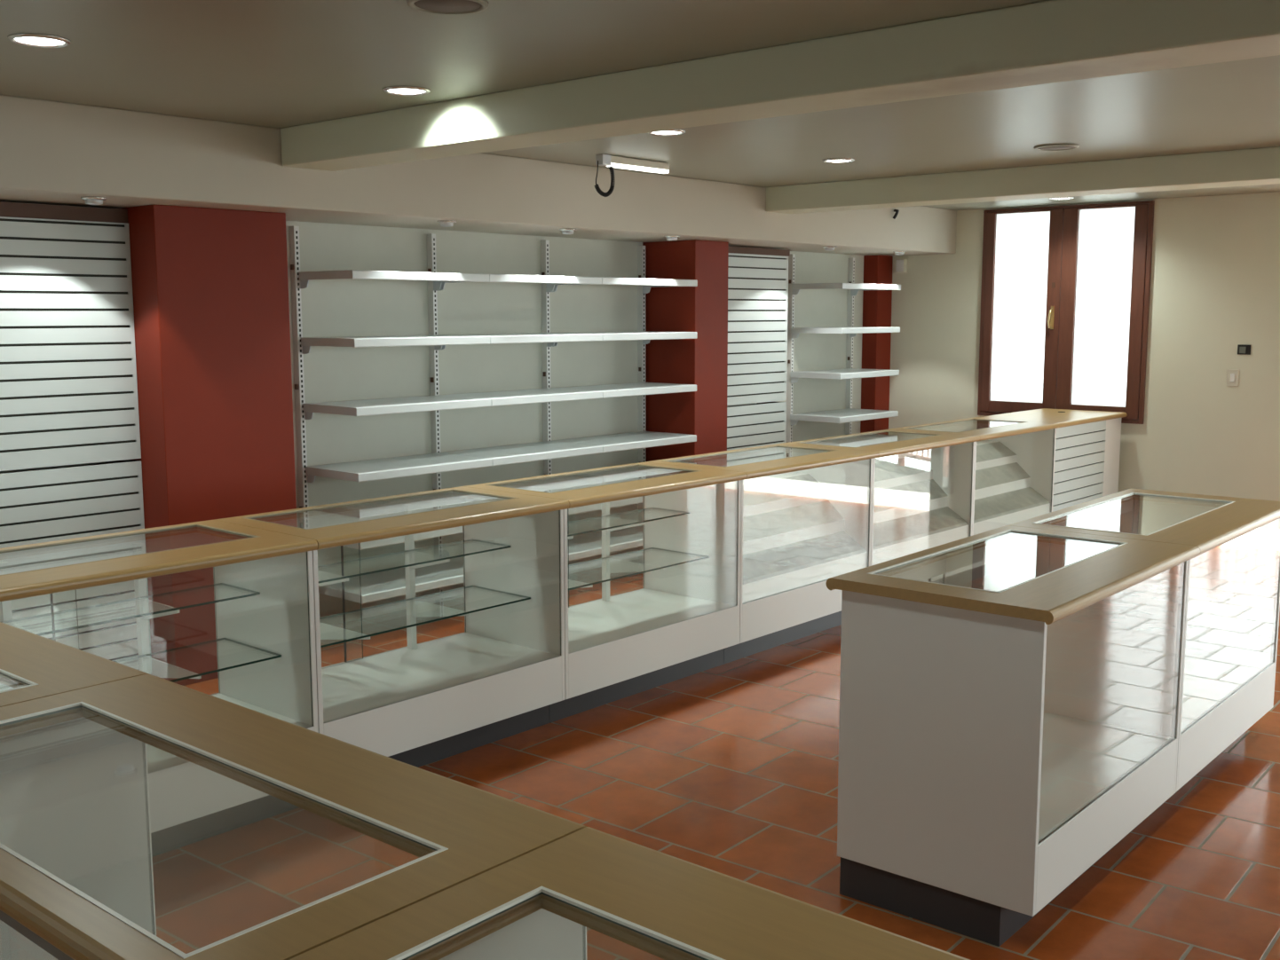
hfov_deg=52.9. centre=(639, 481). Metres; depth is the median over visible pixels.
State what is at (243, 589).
glass shelf
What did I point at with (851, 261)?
shelf standard
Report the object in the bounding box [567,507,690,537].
glass shelf
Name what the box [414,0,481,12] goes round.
grille
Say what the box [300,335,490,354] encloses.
wall shelf
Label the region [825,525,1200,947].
display counter
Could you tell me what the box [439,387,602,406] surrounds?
wall shelf
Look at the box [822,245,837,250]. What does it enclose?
spotlight
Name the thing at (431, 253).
shelf standard
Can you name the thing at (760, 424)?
panel
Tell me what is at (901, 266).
junction box
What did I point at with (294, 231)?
shelf standard
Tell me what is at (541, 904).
display counter
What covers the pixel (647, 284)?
wall shelf
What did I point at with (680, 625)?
display counter
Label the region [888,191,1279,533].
wall
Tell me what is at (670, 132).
recessed light
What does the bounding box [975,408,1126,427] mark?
countertop
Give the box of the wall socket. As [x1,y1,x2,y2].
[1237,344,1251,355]
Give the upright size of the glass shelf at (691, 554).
0.008 m
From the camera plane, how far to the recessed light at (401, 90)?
4.74 m
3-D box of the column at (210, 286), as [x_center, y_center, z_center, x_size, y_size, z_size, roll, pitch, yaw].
[-2.072,-0.182,6.162,0.460,2.176,0.670,6,10,41]
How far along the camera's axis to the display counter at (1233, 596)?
5.13 m
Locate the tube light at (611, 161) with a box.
[594,153,669,197]
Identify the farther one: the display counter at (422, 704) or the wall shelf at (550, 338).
the wall shelf at (550, 338)
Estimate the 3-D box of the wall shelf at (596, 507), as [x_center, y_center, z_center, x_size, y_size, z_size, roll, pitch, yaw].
[-0.691,0.197,7.716,0.461,0.085,0.902,6,10,41]
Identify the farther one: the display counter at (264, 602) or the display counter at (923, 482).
the display counter at (923, 482)
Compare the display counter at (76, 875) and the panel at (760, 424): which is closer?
the display counter at (76, 875)
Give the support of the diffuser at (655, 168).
attached to the tube light at (611, 161)
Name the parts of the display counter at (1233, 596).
rail, glass trim, glass, frame, panel, kick plate, panel, panel, glass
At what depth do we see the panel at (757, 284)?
9.38 m
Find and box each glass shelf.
[0,583,260,635]
[0,638,281,687]
[317,538,510,584]
[319,585,530,647]
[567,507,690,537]
[567,547,709,590]
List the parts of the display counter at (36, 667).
glass, glass trim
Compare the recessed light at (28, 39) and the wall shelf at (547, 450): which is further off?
the wall shelf at (547, 450)
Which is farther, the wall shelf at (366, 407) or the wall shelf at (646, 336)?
the wall shelf at (646, 336)
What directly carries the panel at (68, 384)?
on the panel at (40, 506)
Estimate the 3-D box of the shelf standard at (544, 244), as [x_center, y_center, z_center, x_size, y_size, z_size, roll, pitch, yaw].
[-0.589,-0.456,8.139,0.046,2.100,0.041,6,10,41]
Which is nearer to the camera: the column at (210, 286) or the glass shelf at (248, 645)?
the glass shelf at (248, 645)
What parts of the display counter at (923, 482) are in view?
glass, glass trim, panel, frame, panel, kick plate, panel, glass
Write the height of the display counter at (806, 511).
0.956 m
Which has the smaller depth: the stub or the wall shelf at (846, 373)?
the stub
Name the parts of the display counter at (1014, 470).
glass, glass trim, panel, frame, kick plate, panel, panel, glass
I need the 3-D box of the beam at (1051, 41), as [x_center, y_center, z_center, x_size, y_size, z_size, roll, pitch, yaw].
[1.980,-1.113,2.818,9.314,0.166,0.281,6,10,41]
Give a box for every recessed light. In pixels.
[7,32,71,47]
[382,85,430,95]
[647,128,686,135]
[821,158,854,163]
[1048,197,1074,199]
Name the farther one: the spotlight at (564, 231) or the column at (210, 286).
the spotlight at (564, 231)
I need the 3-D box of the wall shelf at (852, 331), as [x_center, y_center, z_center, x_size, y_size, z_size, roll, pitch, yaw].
[1.643,-1.177,10.209,0.461,0.085,0.867,6,10,41]
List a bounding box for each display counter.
[0,520,318,857]
[0,622,149,707]
[0,674,586,959]
[214,486,569,767]
[288,827,969,959]
[465,462,747,723]
[644,443,878,664]
[783,429,980,585]
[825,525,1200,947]
[889,418,1061,585]
[975,408,1126,530]
[1008,489,1279,818]
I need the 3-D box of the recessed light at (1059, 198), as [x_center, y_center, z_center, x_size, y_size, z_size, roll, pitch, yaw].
[3.055,-2.046,9.316,0.176,0.010,0.176,6,10,41]
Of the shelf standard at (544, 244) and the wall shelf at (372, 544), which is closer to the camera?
the wall shelf at (372, 544)
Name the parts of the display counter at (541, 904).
panel, glass, glass trim, glass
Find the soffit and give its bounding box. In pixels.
[0,94,956,255]
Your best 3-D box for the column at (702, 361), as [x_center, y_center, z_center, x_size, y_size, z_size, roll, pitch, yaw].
[0.315,-0.538,8.847,0.460,2.176,0.357,6,10,41]
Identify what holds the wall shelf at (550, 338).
attached to the shelf standard at (431, 253)
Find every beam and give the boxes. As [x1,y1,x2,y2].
[280,0,1279,171]
[765,146,1279,213]
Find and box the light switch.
[1226,369,1239,387]
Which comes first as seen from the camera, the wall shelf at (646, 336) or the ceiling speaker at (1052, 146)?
the ceiling speaker at (1052, 146)
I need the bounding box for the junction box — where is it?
[895,259,907,272]
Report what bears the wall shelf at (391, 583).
attached to the shelf standard at (294, 231)
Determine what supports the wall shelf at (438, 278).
attached to the shelf standard at (294, 231)
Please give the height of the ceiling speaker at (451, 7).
0.010 m
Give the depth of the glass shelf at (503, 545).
5.27 m
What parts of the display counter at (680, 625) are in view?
panel, sliding door, glass, glass trim, frame, sliding door, kick plate, panel, glass, panel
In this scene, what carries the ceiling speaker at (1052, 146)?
attached to the ceiling
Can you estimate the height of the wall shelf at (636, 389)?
0.085 m
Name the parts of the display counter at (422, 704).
panel, sliding door, rail, glass, glass trim, frame, sliding door, panel, glass, kick plate, panel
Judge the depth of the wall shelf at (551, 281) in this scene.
7.39 m
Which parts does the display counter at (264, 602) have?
sliding door, rail, glass, glass trim, frame, sliding door, kick plate, panel, glass, panel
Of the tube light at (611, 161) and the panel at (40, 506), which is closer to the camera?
the panel at (40, 506)
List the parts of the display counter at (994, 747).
panel, rail, kick plate, glass trim, glass, sliding door, frame, panel, panel, glass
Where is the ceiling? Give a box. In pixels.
[0,0,1279,210]
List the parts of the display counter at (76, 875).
rail, panel, glass, glass, glass trim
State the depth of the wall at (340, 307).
7.67 m
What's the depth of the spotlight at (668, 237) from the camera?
7.95 m
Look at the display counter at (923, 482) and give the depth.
7.77 m
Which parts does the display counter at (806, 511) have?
panel, glass, glass trim, frame, kick plate, panel, glass, panel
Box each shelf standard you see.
[288,225,308,508]
[426,233,443,596]
[540,240,551,475]
[637,245,645,553]
[785,254,795,442]
[845,257,854,434]
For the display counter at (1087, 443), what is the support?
on the floor
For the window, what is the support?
in the wall at (1215, 277)
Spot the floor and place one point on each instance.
(731, 769)
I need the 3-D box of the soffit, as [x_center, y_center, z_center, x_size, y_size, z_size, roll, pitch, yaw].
[-1.756,-1.455,6.155,0.726,0.348,12.320,6,10,41]
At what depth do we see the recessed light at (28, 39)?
3.86 m
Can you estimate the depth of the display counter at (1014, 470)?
8.66 m
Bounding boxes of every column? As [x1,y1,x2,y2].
[120,204,296,686]
[642,239,728,461]
[860,254,892,433]
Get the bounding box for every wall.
[0,221,863,625]
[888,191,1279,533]
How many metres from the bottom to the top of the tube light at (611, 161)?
0.217 m
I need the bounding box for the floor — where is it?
[152,558,1279,959]
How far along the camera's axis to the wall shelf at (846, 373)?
10.04 m
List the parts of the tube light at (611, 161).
coiled cord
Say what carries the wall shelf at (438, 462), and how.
attached to the shelf standard at (294, 231)
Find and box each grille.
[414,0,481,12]
[1037,146,1074,150]
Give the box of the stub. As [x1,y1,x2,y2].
[892,208,899,219]
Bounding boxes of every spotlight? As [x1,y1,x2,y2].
[80,196,106,205]
[436,220,456,227]
[559,228,576,234]
[663,235,679,240]
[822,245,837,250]
[892,251,906,255]
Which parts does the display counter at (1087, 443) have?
panel, panel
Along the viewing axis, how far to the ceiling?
4.49 m
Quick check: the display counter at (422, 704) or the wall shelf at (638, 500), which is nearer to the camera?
the display counter at (422, 704)
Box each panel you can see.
[0,201,141,471]
[0,459,151,691]
[726,245,790,405]
[726,401,786,450]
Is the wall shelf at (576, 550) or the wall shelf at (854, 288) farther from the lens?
the wall shelf at (854, 288)
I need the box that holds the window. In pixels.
[977,200,1154,424]
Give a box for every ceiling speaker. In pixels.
[406,0,488,15]
[1034,143,1079,150]
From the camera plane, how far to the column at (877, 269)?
10.88 m
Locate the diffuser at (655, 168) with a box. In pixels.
[606,163,668,173]
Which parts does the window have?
pane, handle, pane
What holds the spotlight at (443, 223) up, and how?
attached to the soffit
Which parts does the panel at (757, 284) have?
header strip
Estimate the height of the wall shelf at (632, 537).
0.085 m
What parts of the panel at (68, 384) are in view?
header strip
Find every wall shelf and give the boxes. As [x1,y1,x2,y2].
[299,269,489,290]
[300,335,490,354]
[303,395,491,419]
[305,452,492,482]
[318,560,463,604]
[342,526,462,550]
[436,274,602,292]
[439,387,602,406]
[441,332,602,349]
[442,441,603,466]
[450,541,601,563]
[550,382,696,398]
[552,276,697,293]
[552,331,697,347]
[553,431,696,452]
[567,525,643,553]
[568,503,601,514]
[609,496,643,508]
[790,326,900,339]
[790,368,899,383]
[790,408,898,425]
[791,283,900,295]
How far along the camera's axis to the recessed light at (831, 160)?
6.94 m
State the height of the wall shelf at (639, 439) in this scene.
0.085 m
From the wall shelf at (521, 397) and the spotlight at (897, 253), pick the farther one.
the spotlight at (897, 253)
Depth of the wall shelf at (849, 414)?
10.11 m
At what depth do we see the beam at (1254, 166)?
7.28 m
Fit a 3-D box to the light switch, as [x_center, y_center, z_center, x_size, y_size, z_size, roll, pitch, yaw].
[4.238,-0.737,9.194,0.076,0.120,0.012,6,10,41]
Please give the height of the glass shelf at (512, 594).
0.008 m
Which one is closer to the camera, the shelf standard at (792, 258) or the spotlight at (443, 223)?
the spotlight at (443, 223)
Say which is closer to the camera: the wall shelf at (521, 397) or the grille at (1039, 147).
the grille at (1039, 147)
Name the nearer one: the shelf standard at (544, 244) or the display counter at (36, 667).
the display counter at (36, 667)
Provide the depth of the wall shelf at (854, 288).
9.93 m
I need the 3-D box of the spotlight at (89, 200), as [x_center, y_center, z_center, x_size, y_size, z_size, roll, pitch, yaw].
[-2.236,-1.148,5.277,0.100,0.030,0.100,6,10,41]
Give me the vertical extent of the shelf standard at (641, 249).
2.100 m

